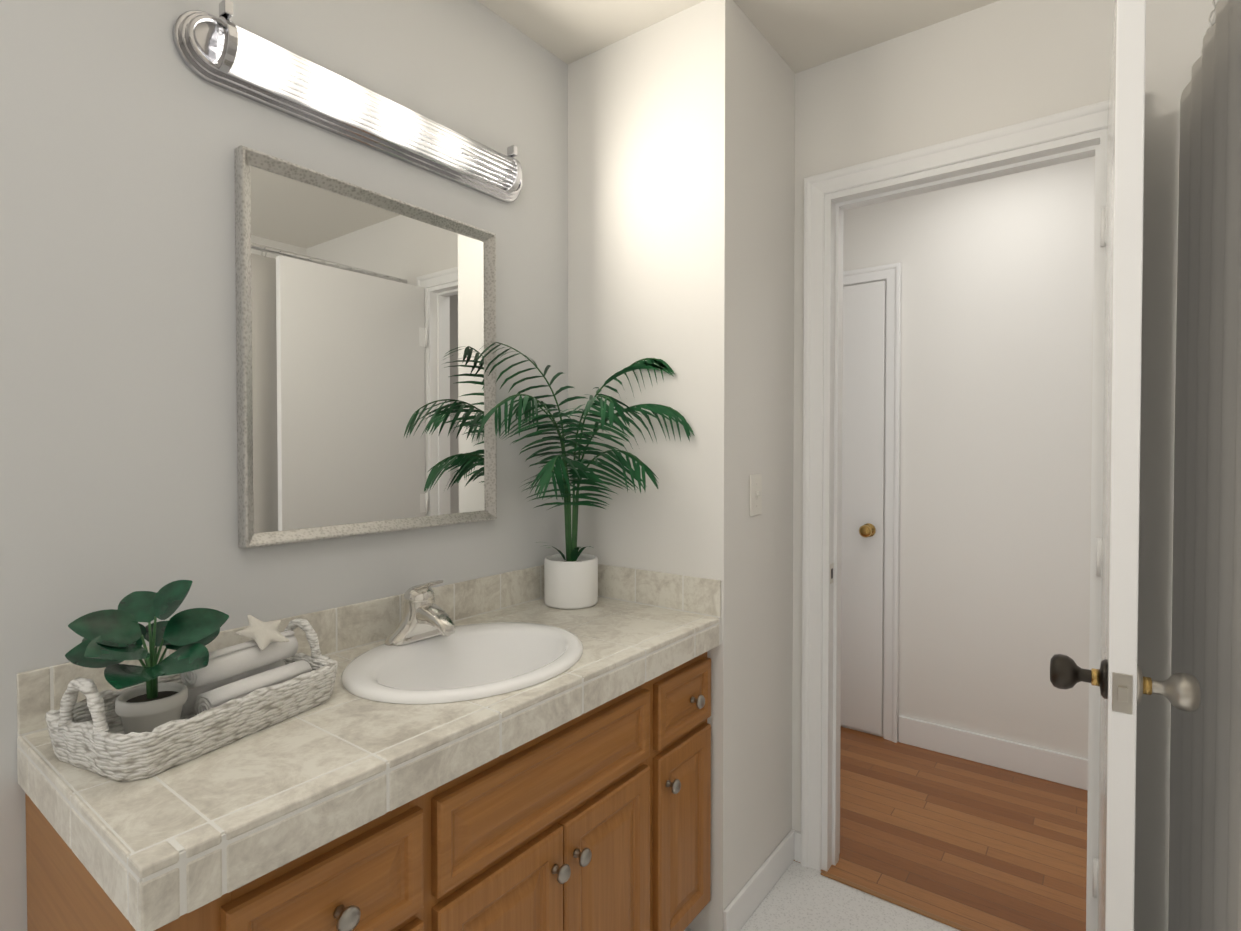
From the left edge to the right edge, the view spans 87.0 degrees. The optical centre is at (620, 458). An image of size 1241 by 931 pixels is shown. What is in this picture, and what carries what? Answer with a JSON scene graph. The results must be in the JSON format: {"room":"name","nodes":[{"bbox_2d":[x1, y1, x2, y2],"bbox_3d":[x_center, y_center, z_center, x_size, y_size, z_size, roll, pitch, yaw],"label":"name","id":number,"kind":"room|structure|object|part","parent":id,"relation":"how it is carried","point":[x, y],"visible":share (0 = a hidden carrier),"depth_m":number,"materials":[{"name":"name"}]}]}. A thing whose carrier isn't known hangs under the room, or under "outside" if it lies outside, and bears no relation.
{"room":"bathroom","nodes":[
{"label":"bathroom","id":0,"kind":"room"},
{"bbox_2d":[0,0,567,930],"bbox_3d":[-0.904,0.049,1.039,0.130,2.427,3.525,1,1,37],"label":"wall","id":1,"kind":"structure","parent":0,"point":[124,130],"depth_m":1.25,"materials":[{"name":"paint"}]},
{"bbox_2d":[16,565,543,735],"bbox_3d":[-0.529,0.362,1.479,0.007,0.095,1.248,1,1,37],"label":"backsplash","id":2,"kind":"structure","parent":1,"relation":"attached to","point":[40,691],"depth_m":1.39,"materials":[{"name":"beige tile"}]},
{"bbox_2d":[172,0,522,201],"bbox_3d":[-0.499,-0.749,1.444,0.075,0.130,0.830,1,1,37],"label":"sconce","id":3,"kind":"object","parent":1,"relation":"attached to","point":[222,50],"visible":0.98,"depth_m":1.31,"materials":[{"name":"silver metal"}]},
{"bbox_3d":[-0.520,-0.209,1.463,0.029,0.744,0.623,1,1,37],"label":"mirror","id":4,"kind":"part","parent":1,"relation":"part of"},
{"bbox_2d":[568,0,794,930],"bbox_3d":[0.222,0.032,2.044,0.526,2.427,0.565,1,1,37],"label":"wall","id":5,"kind":"structure","parent":0,"point":[681,172],"depth_m":1.79,"materials":[{"name":"paint"}]},
{"bbox_2d":[598,564,720,619],"bbox_3d":[0.048,0.356,1.822,0.519,0.095,0.007,1,1,37],"label":"backsplash","id":6,"kind":"structure","parent":5,"relation":"attached to","point":[665,590],"depth_m":1.77,"materials":[{"name":"beige tile"}]},
{"bbox_2d":[750,474,761,516],"bbox_3d":[0.377,0.100,1.800,0.016,0.114,0.070,1,1,37],"label":"switch plate","id":7,"kind":"object","parent":5,"relation":"attached to","point":[755,494],"visible":1,"depth_m":1.80,"materials":[{"name":"white plastic"}]},
{"bbox_2d":[723,830,800,930],"bbox_3d":[0.416,1.204,1.848,0.043,0.090,0.454,1,1,37],"label":"baseboard","id":8,"kind":"structure","parent":5,"relation":"attached to","point":[742,906],"depth_m":1.84,"materials":[{"name":"paint"}]},
{"bbox_2d":[477,0,999,73],"bbox_3d":[0.397,-1.209,0.695,5.000,0.100,4.570,1,1,37],"label":"ceiling","id":9,"kind":"structure","parent":0,"point":[800,35],"depth_m":1.75,"materials":[{"name":"paint"}]},
{"bbox_2d":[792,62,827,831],"bbox_3d":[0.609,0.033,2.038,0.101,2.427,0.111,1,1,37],"label":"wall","id":10,"kind":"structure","parent":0,"point":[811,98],"depth_m":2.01,"materials":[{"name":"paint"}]},
{"bbox_2d":[830,563,833,583],"bbox_3d":[0.639,0.347,1.977,0.002,0.060,0.030,1,1,37],"label":"strike plate","id":11,"kind":"object","parent":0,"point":[831,572],"visible":1,"depth_m":1.97,"materials":[{"name":"silver metal"}]},
{"bbox_2d":[684,726,1087,930],"bbox_3d":[0.397,1.298,0.737,5.000,0.060,4.570,1,1,37],"label":"floor","id":12,"kind":"structure","parent":0,"point":[975,846],"depth_m":2.06,"materials":[{"name":"brown wood"}]},
{"bbox_2d":[17,632,720,930],"bbox_3d":[-0.317,0.863,1.330,0.529,0.790,1.238,1,1,37],"label":"bathroom vanity","id":13,"kind":"object","parent":12,"relation":"on","point":[576,796],"depth_m":1.11,"materials":[{"name":"brown wood"}]},
{"bbox_2d":[17,596,719,911],"bbox_3d":[-0.326,0.445,1.327,0.514,0.069,1.248,1,1,37],"label":"countertop","id":14,"kind":"structure","parent":13,"relation":"on","point":[156,837],"depth_m":0.90,"materials":[{"name":"beige tile"}]},
{"bbox_2d":[45,618,337,781],"bbox_3d":[-0.646,0.352,1.022,0.220,0.125,0.352,0,1,25],"label":"basket tray","id":15,"kind":"object","parent":14,"relation":"on","point":[88,733],"visible":0.73,"depth_m":0.90,"materials":[{"name":"white wicker"}]},
{"bbox_2d":[65,580,228,733],"bbox_3d":[-0.675,0.292,0.951,0.195,0.226,0.191,1,1,37],"label":"plant","id":16,"kind":"object","parent":15,"relation":"in","point":[112,639],"visible":0.96,"depth_m":0.94,"materials":[{"name":"green plant"}]},
{"bbox_3d":[-0.683,0.373,0.953,0.086,0.064,0.086,1,1,37],"label":"pot","id":17,"kind":"part","parent":16,"relation":"part of","materials":[{"name":"white ceramic"}]},
{"bbox_2d":[181,660,284,716],"bbox_3d":[-0.650,0.376,1.090,0.047,0.048,0.175,0,1,25],"label":"towel","id":18,"kind":"object","parent":15,"relation":"in","point":[188,705],"visible":0.23,"depth_m":1.05,"materials":[{"name":"white fabric"}]},
{"bbox_2d":[180,630,297,688],"bbox_3d":[-0.622,0.327,1.076,0.045,0.048,0.175,0,1,25],"label":"towel","id":19,"kind":"object","parent":18,"relation":"on","point":[233,660],"visible":0.88,"depth_m":1.05,"materials":[{"name":"white fabric"}]},
{"bbox_2d":[235,615,288,650],"bbox_3d":[-0.602,0.289,1.097,0.070,0.047,0.082,1,1,37],"label":"starfish","id":20,"kind":"object","parent":19,"relation":"on","point":[262,635],"visible":1,"depth_m":1.09,"materials":[{"name":"white"}]},
{"bbox_2d":[194,660,311,714],"bbox_3d":[-0.591,0.375,1.063,0.048,0.047,0.175,0,1,25],"label":"towel","id":21,"kind":"object","parent":15,"relation":"in","point":[219,696],"visible":0.62,"depth_m":1.03,"materials":[{"name":"white fabric"}]},
{"bbox_2d":[385,580,454,645],"bbox_3d":[-0.414,0.327,1.418,0.137,0.131,0.160,1,1,37],"label":"faucet","id":22,"kind":"object","parent":14,"relation":"on","point":[424,616],"visible":1,"depth_m":1.41,"materials":[{"name":"silver metal"}]},
{"bbox_2d":[341,622,582,703],"bbox_3d":[-0.307,0.470,1.340,0.424,0.150,0.508,1,1,37],"label":"sink","id":23,"kind":"object","parent":14,"relation":"in","point":[471,661],"visible":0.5,"depth_m":1.41,"materials":[{"name":"white ceramic"}]},
{"bbox_2d":[477,342,693,608],"bbox_3d":[-0.113,0.054,1.635,0.414,0.700,0.468,1,1,37],"label":"palm plant","id":24,"kind":"object","parent":14,"relation":"on","point":[571,578],"visible":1,"depth_m":1.75,"materials":[{"name":"green plant"}]},
{"bbox_3d":[-0.137,0.337,1.813,0.148,0.128,0.148,1,1,37],"label":"pot","id":25,"kind":"part","parent":24,"relation":"part of","materials":[{"name":"white ceramic"}]},
{"bbox_2d":[841,156,1094,758],"bbox_3d":[1.738,0.025,2.503,4.800,2.427,0.100,1,1,37],"label":"wall","id":26,"kind":"structure","parent":0,"point":[997,286],"depth_m":2.62,"materials":[{"name":"paint"}]},
{"bbox_2d":[841,281,884,734],"bbox_3d":[0.830,0.218,3.074,0.765,1.998,0.077,1,1,37],"label":"closet door","id":27,"kind":"structure","parent":26,"relation":"in","point":[862,498],"depth_m":2.92,"materials":[{"name":"paint"}]},
{"bbox_3d":[1.084,0.317,2.878,0.060,0.060,0.066,1,1,37],"label":"knob","id":28,"kind":"part","parent":27,"relation":"part of","materials":[{"name":"gold metal"}]},
{"bbox_2d":[843,262,900,742],"bbox_3d":[0.847,0.191,3.096,0.897,2.076,0.022,1,1,37],"label":"trim","id":29,"kind":"structure","parent":26,"relation":"attached to","point":[890,274],"depth_m":2.84,"materials":[{"name":"paint"}]},
{"bbox_2d":[899,715,1087,789],"bbox_3d":[2.418,1.190,1.942,3.015,0.115,0.014,1,1,37],"label":"baseboard","id":30,"kind":"structure","parent":26,"relation":"attached to","point":[1057,767],"depth_m":2.62,"materials":[{"name":"paint"}]},
{"bbox_2d":[827,0,1216,930],"bbox_3d":[1.407,0.043,1.439,1.893,2.427,0.111,1,1,37],"label":"wall","id":31,"kind":"structure","parent":0,"point":[1175,31],"depth_m":1.53,"materials":[{"name":"paint"}]},
{"bbox_2d":[820,871,974,930],"bbox_3d":[0.871,1.248,1.765,0.669,0.006,0.018,1,1,37],"label":"trim","id":32,"kind":"structure","parent":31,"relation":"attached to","point":[899,903],"depth_m":1.83,"materials":[{"name":"brown wood"}]},
{"bbox_2d":[801,100,1108,930],"bbox_3d":[0.911,0.203,1.801,0.797,2.094,0.135,1,1,37],"label":"door frame","id":33,"kind":"structure","parent":31,"relation":"attached to","point":[1060,151],"depth_m":1.96,"materials":[{"name":"paint"}]},
{"bbox_2d":[1050,0,1200,930],"bbox_3d":[0.965,0.237,1.263,0.191,2.024,0.682,1,1,37],"label":"door leaf","id":34,"kind":"structure","parent":31,"relation":"in","point":[1121,436],"depth_m":1.00,"materials":[{"name":"paint"}]},
{"bbox_3d":[0.758,0.357,1.083,0.079,0.062,0.062,1,1,37],"label":"inside door knob","id":35,"kind":"part","parent":34,"relation":"part of","materials":[{"name":"black metal"}]},
{"bbox_3d":[1.130,0.229,1.541,0.011,1.640,0.040,1,1,37],"label":"door hinges","id":36,"kind":"part","parent":34,"relation":"part of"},
{"bbox_3d":[0.765,0.358,0.996,0.025,0.060,0.011,1,1,37],"label":"door latch","id":37,"kind":"part","parent":34,"relation":"part of","materials":[{"name":"silver metal"}]},
{"bbox_3d":[0.849,0.358,1.016,0.079,0.062,0.062,1,1,37],"label":"outside door knob","id":38,"kind":"part","parent":34,"relation":"part of","materials":[{"name":"silver metal"}]},
{"bbox_2d":[1168,0,1240,930],"bbox_3d":[0.781,0.200,0.800,0.066,2.072,1.662,1,1,37],"label":"shower curtain","id":39,"kind":"object","parent":31,"relation":"hanging from","point":[1205,829],"visible":0.98,"depth_m":1.17,"materials":[{"name":"grey fabric"}]},
{"bbox_3d":[0.790,-0.812,0.776,0.043,0.047,1.662,1,1,37],"label":"rod","id":40,"kind":"part","parent":39,"relation":"part of","materials":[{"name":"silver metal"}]}
]}

